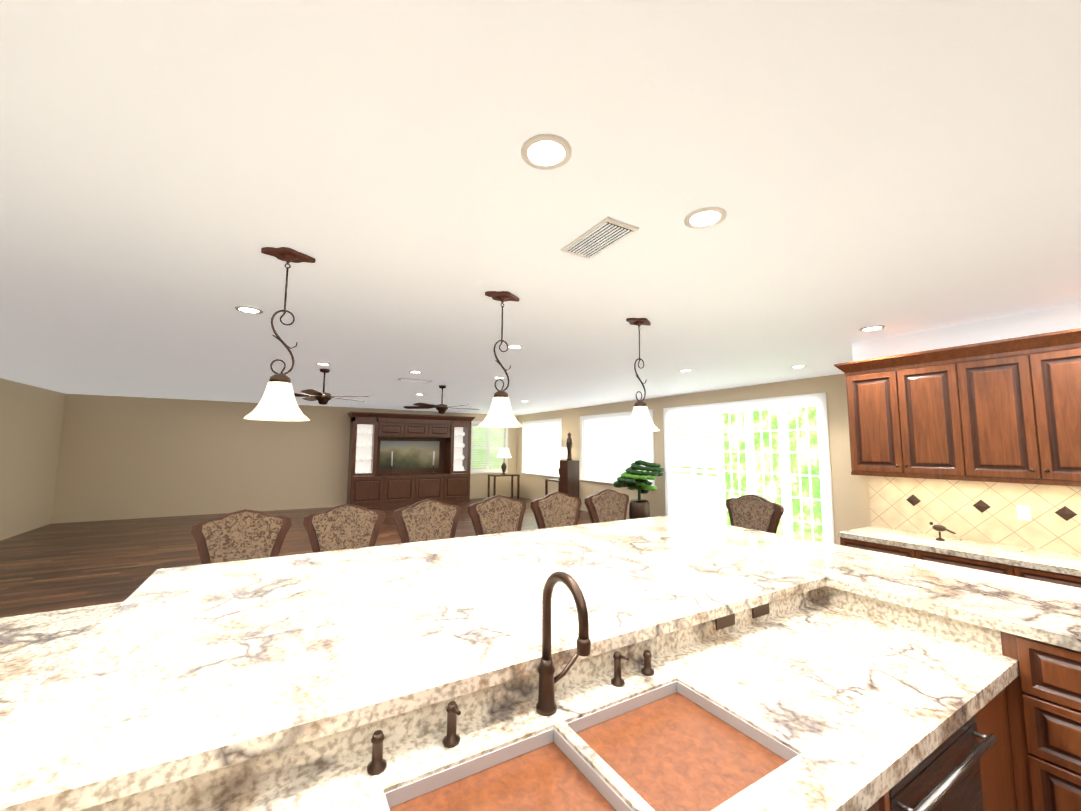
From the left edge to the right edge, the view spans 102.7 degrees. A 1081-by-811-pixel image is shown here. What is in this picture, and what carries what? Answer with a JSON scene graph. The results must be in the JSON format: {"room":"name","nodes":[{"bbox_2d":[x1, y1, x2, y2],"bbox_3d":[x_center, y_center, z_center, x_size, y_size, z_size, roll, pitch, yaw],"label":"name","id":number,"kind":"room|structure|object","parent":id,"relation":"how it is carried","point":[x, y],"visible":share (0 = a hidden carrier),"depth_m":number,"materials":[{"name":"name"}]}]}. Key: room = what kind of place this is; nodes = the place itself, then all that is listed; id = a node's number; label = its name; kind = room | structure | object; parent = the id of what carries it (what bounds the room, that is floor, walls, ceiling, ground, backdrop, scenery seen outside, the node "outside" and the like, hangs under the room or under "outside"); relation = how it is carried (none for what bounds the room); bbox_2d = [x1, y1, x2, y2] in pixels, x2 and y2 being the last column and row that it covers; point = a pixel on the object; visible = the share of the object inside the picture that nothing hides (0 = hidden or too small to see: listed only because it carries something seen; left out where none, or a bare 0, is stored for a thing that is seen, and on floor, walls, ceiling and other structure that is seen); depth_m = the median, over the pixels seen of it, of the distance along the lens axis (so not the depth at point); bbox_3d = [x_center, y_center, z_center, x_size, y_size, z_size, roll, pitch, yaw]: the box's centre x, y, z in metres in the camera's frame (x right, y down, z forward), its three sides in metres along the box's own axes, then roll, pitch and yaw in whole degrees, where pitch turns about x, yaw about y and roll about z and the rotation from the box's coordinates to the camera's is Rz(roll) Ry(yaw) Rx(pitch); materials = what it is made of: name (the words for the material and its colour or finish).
{"room":"kitchen","nodes":[
{"label":"kitchen","id":0,"kind":"room"},
{"bbox_2d":[0,378,65,540],"bbox_3d":[-6.264,0.476,2.349,0.150,2.750,15.930,4,-6,-31],"label":"wall","id":1,"kind":"structure","parent":0,"point":[31,418],"depth_m":8.09,"materials":[{"name":"paint"}]},
{"bbox_2d":[51,394,516,523],"bbox_3d":[-5.578,1.416,12.064,11.000,2.750,0.150,4,-6,-31],"label":"wall","id":2,"kind":"structure","parent":0,"point":[121,457],"depth_m":10.40,"materials":[{"name":"paint"}]},
{"bbox_2d":[470,421,507,473],"bbox_3d":[-1.720,1.380,14.300,1.400,1.700,0.132,4,-6,-31],"label":"window shutters","id":3,"kind":"object","parent":2,"relation":"attached to","point":[488,434],"visible":0.83,"depth_m":14.30,"materials":[{"name":"white paint"}]},
{"bbox_2d":[0,496,590,617],"bbox_3d":[-1.518,2.204,5.109,11.400,0.100,16.180,4,-6,-31],"label":"floor","id":4,"kind":"structure","parent":0,"point":[54,567],"depth_m":6.68,"materials":[{"name":"brown wood"}]},
{"bbox_2d":[191,509,291,563],"bbox_3d":[-1.834,1.287,2.591,0.550,1.239,0.646,4,-6,-31],"label":"bar stool","id":5,"kind":"object","parent":4,"relation":"on","point":[245,534],"visible":0.35,"depth_m":2.83,"materials":[{"name":"beige fabric"}]},
{"bbox_2d":[303,504,384,552],"bbox_3d":[-1.301,1.321,2.906,0.550,1.239,0.646,4,-6,-31],"label":"bar stool","id":6,"kind":"object","parent":4,"relation":"on","point":[345,526],"visible":0.21,"depth_m":3.14,"materials":[{"name":"beige fabric"}]},
{"bbox_2d":[346,412,474,507],"bbox_3d":[-3.733,1.570,12.646,3.560,2.580,0.708,4,-6,-31],"label":"entertainment center","id":7,"kind":"object","parent":4,"relation":"on","point":[395,459],"visible":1,"depth_m":12.53,"materials":[{"name":"brown wood"}]},
{"bbox_2d":[393,499,461,542],"bbox_3d":[-0.768,1.355,3.221,0.550,1.239,0.646,4,-6,-31],"label":"bar stool","id":8,"kind":"object","parent":4,"relation":"on","point":[427,520],"visible":0.23,"depth_m":3.45,"materials":[{"name":"beige fabric"}]},
{"bbox_2d":[92,587,863,810],"bbox_3d":[0.153,1.379,2.211,3.400,1.009,1.178,4,-6,-31],"label":"backsplash","id":9,"kind":"structure","parent":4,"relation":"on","point":[205,788],"depth_m":1.07,"materials":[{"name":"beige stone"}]},
{"bbox_2d":[0,602,123,718],"bbox_3d":[-2.067,0.815,0.535,1.860,0.050,2.570,4,-6,-31],"label":"countertop","id":10,"kind":"structure","parent":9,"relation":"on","point":[32,644],"depth_m":1.64,"materials":[{"name":"white stone"}]},
{"bbox_2d":[0,515,895,810],"bbox_3d":[0.094,0.859,2.317,3.610,0.040,1.720,4,-6,-31],"label":"countertop","id":11,"kind":"structure","parent":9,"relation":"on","point":[203,669],"depth_m":1.41,"materials":[{"name":"white stone"}]},
{"bbox_2d":[468,495,526,535],"bbox_3d":[-0.235,1.388,3.535,0.550,1.239,0.646,4,-6,-31],"label":"bar stool","id":12,"kind":"object","parent":4,"relation":"on","point":[495,514],"visible":0.29,"depth_m":3.77,"materials":[{"name":"beige fabric"}]},
{"bbox_2d":[488,448,519,498],"bbox_3d":[-1.179,2.188,13.887,0.900,1.620,0.500,4,-6,-31],"label":"table","id":13,"kind":"object","parent":4,"relation":"on","point":[504,453],"visible":1,"depth_m":13.83,"materials":[{"name":"brown wood"}]},
{"bbox_2d":[545,467,559,494],"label":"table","id":14,"kind":"object","parent":4,"relation":"on","point":[546,480],"depth_m":11.99,"materials":[{"name":"brown wood"}]},
{"bbox_2d":[553,447,566,459],"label":"light","id":15,"kind":"object","parent":14,"relation":"on","point":[561,453],"depth_m":11.70,"materials":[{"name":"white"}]},
{"bbox_2d":[531,492,581,528],"bbox_3d":[0.298,1.422,3.850,0.550,1.239,0.646,4,-6,-31],"label":"bar stool","id":16,"kind":"object","parent":4,"relation":"on","point":[555,509],"visible":0.19,"depth_m":4.08,"materials":[{"name":"beige fabric"}]},
{"bbox_2d":[560,432,578,517],"bbox_3d":[0.694,1.655,10.381,0.340,2.031,0.340,4,-6,-31],"label":"figurine","id":17,"kind":"object","parent":4,"relation":"on","point":[569,476],"visible":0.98,"depth_m":10.26,"materials":[{"name":"brown wood"}]},
{"bbox_2d":[584,489,628,522],"bbox_3d":[0.831,1.456,4.165,0.550,1.239,0.646,4,-6,-31],"label":"bar stool","id":18,"kind":"object","parent":4,"relation":"on","point":[606,505],"visible":0.27,"depth_m":4.39,"materials":[{"name":"beige fabric"}]},
{"bbox_2d":[613,460,664,518],"bbox_3d":[2.025,1.819,8.810,1.015,1.420,1.063,4,-6,-31],"label":"floor plant","id":19,"kind":"object","parent":4,"relation":"on","point":[632,477],"visible":1,"depth_m":8.64,"materials":[{"name":"green plant"}]},
{"bbox_2d":[726,494,783,533],"bbox_3d":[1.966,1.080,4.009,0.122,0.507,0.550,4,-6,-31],"label":"barstool","id":20,"kind":"object","parent":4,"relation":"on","point":[754,512],"visible":0.21,"depth_m":3.92,"materials":[{"name":"brown fabric"}]},
{"bbox_2d":[838,536,917,558],"bbox_3d":[3.110,1.617,3.794,0.638,0.875,0.550,4,-6,-31],"label":"base cabinet","id":21,"kind":"object","parent":4,"relation":"on","point":[861,544],"depth_m":3.64,"materials":[{"name":"brown wood"}]},
{"bbox_2d":[872,787,903,810],"bbox_3d":[0.417,1.344,1.139,0.647,0.876,0.650,4,-6,-31],"label":"base cabinet","id":22,"kind":"object","parent":4,"relation":"on","point":[894,801],"depth_m":1.08,"materials":[{"name":"brown wood"}]},
{"bbox_2d":[900,707,995,810],"bbox_3d":[0.964,1.378,1.462,0.626,0.876,0.650,4,-6,-31],"label":"dishwasher","id":23,"kind":"object","parent":4,"relation":"on","point":[959,775],"depth_m":1.27,"materials":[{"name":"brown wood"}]},
{"bbox_2d":[918,552,1080,587],"bbox_3d":[3.526,1.552,3.097,0.638,0.875,1.080,4,-6,-31],"label":"base cabinet","id":24,"kind":"object","parent":4,"relation":"on","point":[1007,569],"depth_m":3.02,"materials":[{"name":"brown wood"}]},
{"bbox_2d":[838,524,1080,575],"bbox_3d":[3.782,1.076,2.687,0.641,0.082,3.218,4,-6,-31],"label":"countertop","id":25,"kind":"structure","parent":24,"relation":"on","point":[1068,563],"depth_m":3.29,"materials":[{"name":"white stone"}]},
{"bbox_2d":[929,522,955,540],"bbox_3d":[3.324,1.044,3.573,0.060,0.143,0.166,4,-6,-31],"label":"figurine","id":26,"kind":"object","parent":25,"relation":"on","point":[938,528],"visible":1,"depth_m":3.58,"materials":[{"name":"brown metal"}]},
{"bbox_2d":[988,691,1019,810],"bbox_3d":[1.379,1.406,1.719,0.348,0.876,0.630,4,-6,-31],"label":"base cabinet","id":27,"kind":"object","parent":4,"relation":"on","point":[999,713],"depth_m":1.51,"materials":[{"name":"brown wood"}]},
{"bbox_2d":[992,631,1080,810],"bbox_3d":[2.094,1.317,1.452,0.640,1.011,0.569,4,-6,-31],"label":"base cabinet","id":28,"kind":"object","parent":4,"relation":"on","point":[1045,702],"depth_m":1.48,"materials":[{"name":"brown wood"}]},
{"bbox_2d":[188,603,1019,810],"bbox_3d":[0.320,0.885,1.112,2.838,0.050,0.670,4,-6,-31],"label":"countertop","id":29,"kind":"structure","parent":28,"relation":"on","point":[862,701],"depth_m":1.23,"materials":[{"name":"white stone"}]},
{"bbox_2d":[440,695,463,750],"bbox_3d":[-0.219,0.804,1.090,0.042,0.098,0.073,4,-6,-31],"label":"soap dispenser","id":30,"kind":"object","parent":29,"relation":"on","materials":[{"name":"brown metal"}]},
{"bbox_2d":[384,727,635,810],"bbox_3d":[-0.053,0.967,0.876,0.443,0.246,0.398,4,-6,-31],"label":"sink","id":31,"kind":"object","parent":29,"relation":"in","point":[542,771],"depth_m":1.01,"materials":[{"name":"orange metal"}]},
{"bbox_2d":[532,563,595,718],"bbox_3d":[0.098,0.664,1.205,0.144,0.403,0.229,4,-6,-31],"label":"faucet","id":32,"kind":"object","parent":29,"relation":"on","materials":[{"name":"brown metal"}]},
{"bbox_2d":[608,647,659,686],"bbox_3d":[0.310,0.838,1.403,0.172,0.098,0.073,4,-6,-31],"label":"soap dispenser","id":33,"kind":"object","parent":29,"relation":"on","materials":[{"name":"brown metal"}]},
{"bbox_2d":[568,679,795,810],"bbox_3d":[0.355,0.993,1.117,0.443,0.246,0.398,4,-6,-31],"label":"sink","id":34,"kind":"object","parent":29,"relation":"in","point":[682,750],"depth_m":1.15,"materials":[{"name":"orange metal"}]},
{"bbox_2d":[824,555,1080,654],"bbox_3d":[2.171,0.798,1.541,0.835,0.040,1.740,4,-6,-31],"label":"countertop","id":35,"kind":"structure","parent":28,"relation":"on","point":[1045,612],"depth_m":1.84,"materials":[{"name":"white stone"}]},
{"bbox_2d":[0,0,1080,414],"bbox_3d":[-1.500,-0.633,5.382,11.400,0.100,16.180,4,-6,-31],"label":"ceiling","id":36,"kind":"structure","parent":0,"point":[172,168],"depth_m":1.83,"materials":[{"name":"paint"}]},
{"bbox_2d":[235,306,262,313],"bbox_3d":[-2.333,-0.768,3.461,0.181,0.008,0.208,4,-6,-31],"label":"recessed light","id":37,"kind":"object","parent":36,"relation":"in","point":[246,309],"depth_m":3.46,"materials":[{"name":"white paint"}]},
{"bbox_2d":[244,247,315,420],"bbox_3d":[-1.434,-0.394,2.409,0.310,0.944,0.310,4,-6,-31],"label":"pendant light","id":38,"kind":"object","parent":36,"relation":"hanging from","point":[277,402],"visible":1,"depth_m":2.36,"materials":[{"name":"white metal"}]},
{"bbox_2d":[294,368,370,404],"bbox_3d":[-3.126,-0.265,6.127,1.320,0.509,1.361,4,-6,-31],"label":"ceiling fan","id":39,"kind":"object","parent":36,"relation":"hanging from","point":[323,398],"visible":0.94,"depth_m":6.07,"materials":[{"name":"brown metal"}]},
{"bbox_2d":[398,378,431,382],"bbox_3d":[-2.071,-0.411,7.112,0.500,0.015,0.240,4,-6,-31],"label":"ceiling vent","id":40,"kind":"object","parent":36,"relation":"in","point":[412,380],"visible":1,"depth_m":7.07,"materials":[{"name":"white metal"}]},
{"bbox_2d":[403,385,479,413],"bbox_3d":[-1.713,-0.098,7.761,1.311,0.509,1.362,4,-6,-31],"label":"ceiling fan","id":41,"kind":"object","parent":36,"relation":"hanging from","point":[441,408],"visible":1,"depth_m":7.69,"materials":[{"name":"brown metal"}]},
{"bbox_2d":[479,291,522,426],"bbox_3d":[-0.275,-0.324,3.059,0.310,0.944,0.310,4,-6,-31],"label":"pendant light","id":42,"kind":"object","parent":36,"relation":"hanging from","point":[500,414],"visible":1,"depth_m":2.99,"materials":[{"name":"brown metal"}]},
{"bbox_2d":[521,134,571,169],"bbox_3d":[0.022,-0.933,1.592,0.192,0.008,0.193,4,-6,-31],"label":"recessed light","id":43,"kind":"object","parent":36,"relation":"in","point":[544,151],"depth_m":1.59,"materials":[{"name":"white paint"}]},
{"bbox_2d":[561,216,638,258],"bbox_3d":[0.300,-0.864,2.260,0.200,0.015,0.400,4,-6,-31],"label":"ceiling vent","id":44,"kind":"object","parent":36,"relation":"in","point":[607,232],"visible":0.98,"depth_m":2.23,"materials":[{"name":"white metal"}]},
{"bbox_2d":[622,318,659,430],"bbox_3d":[0.842,-0.259,3.661,0.310,0.944,0.310,4,-6,-31],"label":"pendant light","id":45,"kind":"object","parent":36,"relation":"hanging from","point":[640,420],"visible":1,"depth_m":3.59,"materials":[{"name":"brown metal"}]},
{"bbox_2d":[684,207,725,228],"bbox_3d":[0.774,-0.886,2.036,0.193,0.008,0.193,4,-6,-31],"label":"recessed light","id":46,"kind":"object","parent":36,"relation":"in","point":[706,217],"depth_m":2.04,"materials":[{"name":"white paint"}]},
{"bbox_2d":[516,373,863,544],"bbox_3d":[2.083,1.275,10.089,0.150,2.750,11.080,4,-6,-31],"label":"wall","id":47,"kind":"structure","parent":0,"point":[847,500],"depth_m":8.26,"materials":[{"name":"paint"}]},
{"bbox_2d":[521,418,561,477],"bbox_3d":[0.019,1.310,13.456,0.126,1.700,2.400,4,-6,-31],"label":"window shutters","id":48,"kind":"object","parent":47,"relation":"attached to","point":[533,445],"visible":0.96,"depth_m":13.45,"materials":[{"name":"white paint"}]},
{"bbox_2d":[579,409,654,485],"bbox_3d":[1.781,1.036,10.503,0.126,1.700,2.700,4,-6,-31],"label":"window shutters","id":49,"kind":"object","parent":47,"relation":"attached to","point":[614,440],"visible":0.83,"depth_m":10.62,"materials":[{"name":"white paint"}]},
{"bbox_2d":[663,392,834,543],"bbox_3d":[3.452,1.153,7.692,0.096,2.450,3.200,4,-6,-31],"label":"french door","id":50,"kind":"structure","parent":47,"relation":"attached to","point":[747,408],"depth_m":7.75,"materials":[{"name":"white paint"}]},
{"bbox_2d":[860,475,870,526],"bbox_3d":[4.480,0.546,2.369,0.150,2.750,4.700,4,-6,-31],"label":"wall","id":51,"kind":"structure","parent":0,"point":[865,502],"depth_m":4.29,"materials":[{"name":"paint"}]},
{"bbox_2d":[844,356,965,479],"bbox_3d":[3.310,0.134,3.900,0.348,0.950,0.809,4,-6,-31],"label":"upper cabinet","id":52,"kind":"object","parent":51,"relation":"attached to","point":[904,419],"depth_m":3.76,"materials":[{"name":"brown wood"}]},
{"bbox_2d":[852,303,1080,360],"bbox_3d":[4.419,-0.697,2.448,0.007,0.258,4.696,4,-6,-31],"label":"wall","id":53,"kind":"structure","parent":51,"relation":"attached to","point":[1059,318],"depth_m":3.66,"materials":[{"name":"paint"}]},
{"bbox_2d":[867,468,1080,587],"bbox_3d":[4.060,0.796,2.879,0.023,0.595,3.218,4,-6,-31],"label":"backsplash","id":54,"kind":"structure","parent":51,"relation":"attached to","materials":[{"name":"tile"}]},
{"bbox_2d":[958,340,1080,483],"bbox_3d":[3.721,0.070,3.211,0.348,0.950,0.799,4,-6,-31],"label":"upper cabinet","id":55,"kind":"object","parent":51,"relation":"attached to","point":[976,448],"depth_m":3.17,"materials":[{"name":"brown wood"}]},
{"label":"outside","id":56,"kind":"structure","parent":0,"visible":0},
{"bbox_2d":[472,406,823,541],"bbox_3d":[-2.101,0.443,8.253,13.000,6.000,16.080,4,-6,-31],"label":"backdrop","id":57,"kind":"structure","parent":56,"point":[815,470],"depth_m":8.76,"materials":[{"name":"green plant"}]}
]}

